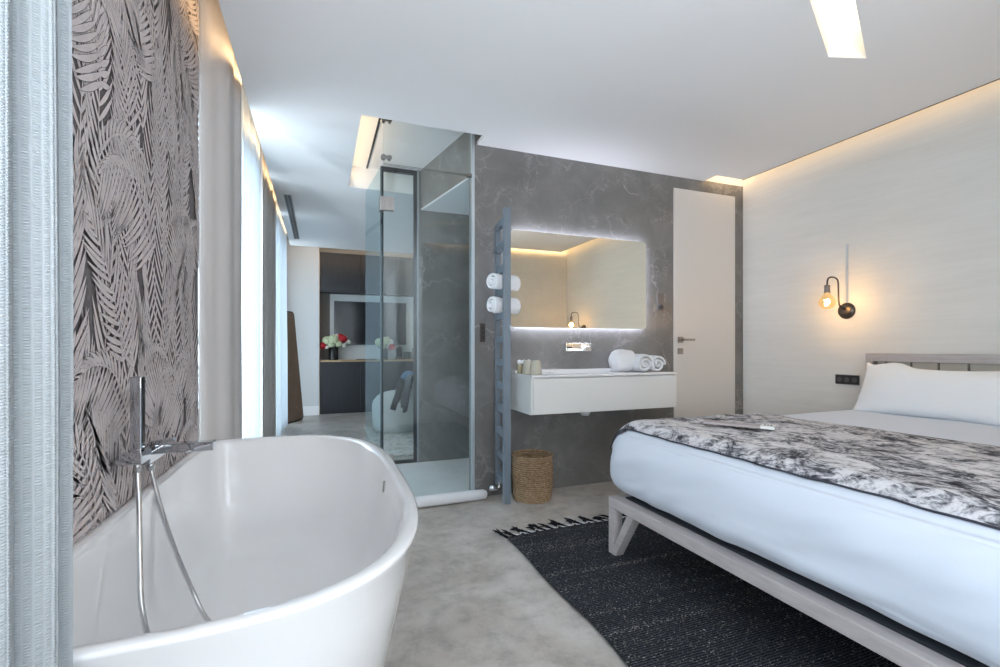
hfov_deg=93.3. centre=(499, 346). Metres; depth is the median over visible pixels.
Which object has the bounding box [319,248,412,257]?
wall
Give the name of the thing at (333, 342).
flower vase
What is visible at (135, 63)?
wall
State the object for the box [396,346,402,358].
coffee machine
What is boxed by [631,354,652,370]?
hand towel
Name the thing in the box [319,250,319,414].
trim
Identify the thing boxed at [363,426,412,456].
shag rug
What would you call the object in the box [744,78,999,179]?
trim
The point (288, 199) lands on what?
ceiling vent
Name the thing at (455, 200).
ceiling
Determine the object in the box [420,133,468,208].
wall
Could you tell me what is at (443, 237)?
wall
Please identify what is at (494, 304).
hand towel
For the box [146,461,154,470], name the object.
outlet
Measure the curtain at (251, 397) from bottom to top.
2.830 m
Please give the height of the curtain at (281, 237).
2.830 m
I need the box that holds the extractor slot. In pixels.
[366,118,380,168]
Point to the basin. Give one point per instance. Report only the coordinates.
(592, 372)
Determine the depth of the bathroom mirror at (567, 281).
3.54 m
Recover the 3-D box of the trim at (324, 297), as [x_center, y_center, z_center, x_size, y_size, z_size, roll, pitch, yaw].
[-1.764,-0.333,8.022,2.420,1.075,0.012,0,0,-21]
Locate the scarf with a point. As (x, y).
(404, 375)
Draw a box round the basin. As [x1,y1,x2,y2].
[511,368,676,377]
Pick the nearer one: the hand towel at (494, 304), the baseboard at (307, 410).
the hand towel at (494, 304)
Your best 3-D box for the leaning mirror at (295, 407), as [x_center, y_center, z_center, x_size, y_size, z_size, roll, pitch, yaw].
[-2.948,0.270,6.582,0.156,1.556,0.530,0,0,6]
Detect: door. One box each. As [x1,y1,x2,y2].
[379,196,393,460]
[673,188,734,417]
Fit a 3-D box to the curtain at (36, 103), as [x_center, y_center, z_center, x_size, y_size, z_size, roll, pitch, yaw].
[-0.532,-0.110,0.367,0.059,2.280,0.574,0,0,-10]
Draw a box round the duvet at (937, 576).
[610,410,999,666]
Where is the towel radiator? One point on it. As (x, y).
(504, 478)
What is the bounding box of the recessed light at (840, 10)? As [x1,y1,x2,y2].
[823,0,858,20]
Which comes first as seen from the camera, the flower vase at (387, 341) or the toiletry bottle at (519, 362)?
the toiletry bottle at (519, 362)
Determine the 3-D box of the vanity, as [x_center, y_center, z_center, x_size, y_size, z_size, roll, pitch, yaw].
[0.690,0.333,3.434,1.173,0.335,0.354,0,0,-21]
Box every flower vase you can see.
[320,334,350,359]
[375,336,394,359]
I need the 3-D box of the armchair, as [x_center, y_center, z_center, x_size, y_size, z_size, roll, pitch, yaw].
[-1.250,0.762,5.889,0.670,0.515,0.605,0,0,-21]
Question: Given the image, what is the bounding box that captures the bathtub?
[73,435,418,666]
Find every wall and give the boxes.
[72,0,199,544]
[286,233,318,405]
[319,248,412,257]
[380,166,468,463]
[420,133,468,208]
[469,133,742,495]
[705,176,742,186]
[743,79,999,414]
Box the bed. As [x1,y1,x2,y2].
[609,353,999,666]
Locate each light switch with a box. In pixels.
[480,323,484,341]
[657,293,663,310]
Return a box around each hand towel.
[486,273,520,290]
[487,296,520,313]
[608,349,634,370]
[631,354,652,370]
[647,355,665,370]
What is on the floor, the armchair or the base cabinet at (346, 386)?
the base cabinet at (346, 386)
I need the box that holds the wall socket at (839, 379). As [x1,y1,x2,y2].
[835,374,859,384]
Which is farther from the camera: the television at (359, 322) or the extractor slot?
the television at (359, 322)
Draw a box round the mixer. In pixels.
[142,437,215,470]
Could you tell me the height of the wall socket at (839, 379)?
0.067 m
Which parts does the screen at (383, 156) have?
glass panel, transom glass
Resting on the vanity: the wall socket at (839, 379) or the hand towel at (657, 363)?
the hand towel at (657, 363)
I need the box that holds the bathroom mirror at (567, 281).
[511,230,645,328]
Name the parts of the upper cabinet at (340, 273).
door, door, door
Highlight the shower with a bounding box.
[108,376,211,633]
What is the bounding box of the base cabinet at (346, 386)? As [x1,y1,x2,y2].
[320,359,412,413]
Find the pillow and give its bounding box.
[852,361,999,425]
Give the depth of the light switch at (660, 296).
3.85 m
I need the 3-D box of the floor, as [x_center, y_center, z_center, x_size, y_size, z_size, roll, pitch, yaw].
[0.174,1.097,3.614,4.340,0.106,9.870,0,0,-21]
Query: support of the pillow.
on the duvet at (937, 576)
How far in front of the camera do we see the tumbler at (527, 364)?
3.17 m
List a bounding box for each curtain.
[0,0,72,666]
[199,0,241,439]
[241,85,260,437]
[260,144,275,436]
[276,199,287,435]
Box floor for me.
[282,412,627,666]
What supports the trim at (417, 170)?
attached to the wall at (443, 237)
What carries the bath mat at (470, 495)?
on the floor
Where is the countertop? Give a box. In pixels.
[320,359,412,361]
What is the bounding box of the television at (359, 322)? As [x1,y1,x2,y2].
[334,301,405,344]
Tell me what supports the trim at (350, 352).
attached to the wall at (329, 250)
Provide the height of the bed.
0.996 m
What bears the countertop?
on the base cabinet at (346, 386)
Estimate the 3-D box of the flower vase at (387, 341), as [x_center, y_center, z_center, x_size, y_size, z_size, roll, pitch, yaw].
[-1.893,0.015,7.765,0.329,0.381,0.195,0,0,-21]
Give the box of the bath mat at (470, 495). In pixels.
[415,489,486,507]
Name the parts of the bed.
leg, foot rail, headboard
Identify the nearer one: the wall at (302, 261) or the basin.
the basin
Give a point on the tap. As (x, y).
(568, 346)
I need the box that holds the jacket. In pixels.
[390,374,412,412]
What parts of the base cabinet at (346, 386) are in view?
door, door, door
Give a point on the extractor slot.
(379, 119)
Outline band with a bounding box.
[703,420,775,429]
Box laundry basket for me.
[511,449,552,503]
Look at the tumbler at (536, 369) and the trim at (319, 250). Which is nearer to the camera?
the tumbler at (536, 369)
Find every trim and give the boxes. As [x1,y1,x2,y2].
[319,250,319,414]
[320,293,412,359]
[330,294,412,359]
[417,170,418,462]
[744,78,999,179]
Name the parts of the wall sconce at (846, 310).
arm, wall plate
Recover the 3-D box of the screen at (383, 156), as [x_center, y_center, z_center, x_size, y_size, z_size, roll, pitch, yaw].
[-0.479,-0.275,3.182,0.635,2.650,0.032,0,0,-21]
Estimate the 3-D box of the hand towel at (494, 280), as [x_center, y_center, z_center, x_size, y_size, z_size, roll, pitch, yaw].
[0.025,-0.429,3.139,0.214,0.111,0.118,0,0,-38]
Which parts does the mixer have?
lever, spout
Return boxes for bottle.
[517,360,521,372]
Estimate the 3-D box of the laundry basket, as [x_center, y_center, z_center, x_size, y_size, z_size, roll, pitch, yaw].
[0.224,0.894,3.281,0.293,0.313,0.291,0,0,-21]
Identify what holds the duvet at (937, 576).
on the bed
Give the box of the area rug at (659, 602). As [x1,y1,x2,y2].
[493,513,900,666]
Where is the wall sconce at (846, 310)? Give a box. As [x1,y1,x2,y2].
[821,276,855,318]
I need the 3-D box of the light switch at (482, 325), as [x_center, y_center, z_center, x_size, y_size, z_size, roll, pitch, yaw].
[-0.122,-0.100,3.307,0.040,0.130,0.013,0,0,-21]
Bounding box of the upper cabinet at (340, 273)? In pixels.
[320,252,412,295]
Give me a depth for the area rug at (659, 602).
1.87 m
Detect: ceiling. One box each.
[198,0,999,253]
[421,178,468,214]
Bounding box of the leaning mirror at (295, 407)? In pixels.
[287,311,302,423]
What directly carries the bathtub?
on the floor
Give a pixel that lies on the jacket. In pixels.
(402, 393)
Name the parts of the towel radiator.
thermostat knob, post, post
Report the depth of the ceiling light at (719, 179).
4.11 m
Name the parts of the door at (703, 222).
keyhole plate, handle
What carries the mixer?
attached to the wall at (135, 63)
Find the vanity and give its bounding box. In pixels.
[511,368,676,415]
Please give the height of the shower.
0.832 m
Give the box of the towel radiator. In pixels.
[489,207,510,503]
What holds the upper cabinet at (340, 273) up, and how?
attached to the wall at (329, 250)
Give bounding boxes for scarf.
[401,371,412,379]
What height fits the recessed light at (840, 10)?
0.008 m
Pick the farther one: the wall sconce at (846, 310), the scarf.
the scarf
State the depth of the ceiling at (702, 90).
2.49 m
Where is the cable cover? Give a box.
[846,244,847,302]
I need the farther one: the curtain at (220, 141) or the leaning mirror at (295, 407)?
the leaning mirror at (295, 407)
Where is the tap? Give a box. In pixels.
[565,343,590,350]
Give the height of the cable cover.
0.417 m
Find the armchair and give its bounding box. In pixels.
[372,389,412,432]
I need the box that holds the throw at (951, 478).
[610,413,999,529]
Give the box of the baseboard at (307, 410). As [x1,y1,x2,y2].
[303,406,318,415]
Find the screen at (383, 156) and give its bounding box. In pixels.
[380,118,474,489]
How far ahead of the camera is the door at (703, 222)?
4.02 m
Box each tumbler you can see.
[522,360,531,373]
[530,360,541,374]
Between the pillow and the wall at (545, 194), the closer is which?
the pillow
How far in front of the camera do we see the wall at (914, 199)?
3.21 m
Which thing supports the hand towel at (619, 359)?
on the vanity
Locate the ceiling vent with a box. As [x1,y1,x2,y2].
[284,194,298,238]
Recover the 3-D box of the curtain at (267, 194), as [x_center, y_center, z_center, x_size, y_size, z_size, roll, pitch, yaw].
[-2.175,-0.385,4.414,0.080,2.830,1.087,0,0,-20]
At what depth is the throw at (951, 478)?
1.63 m

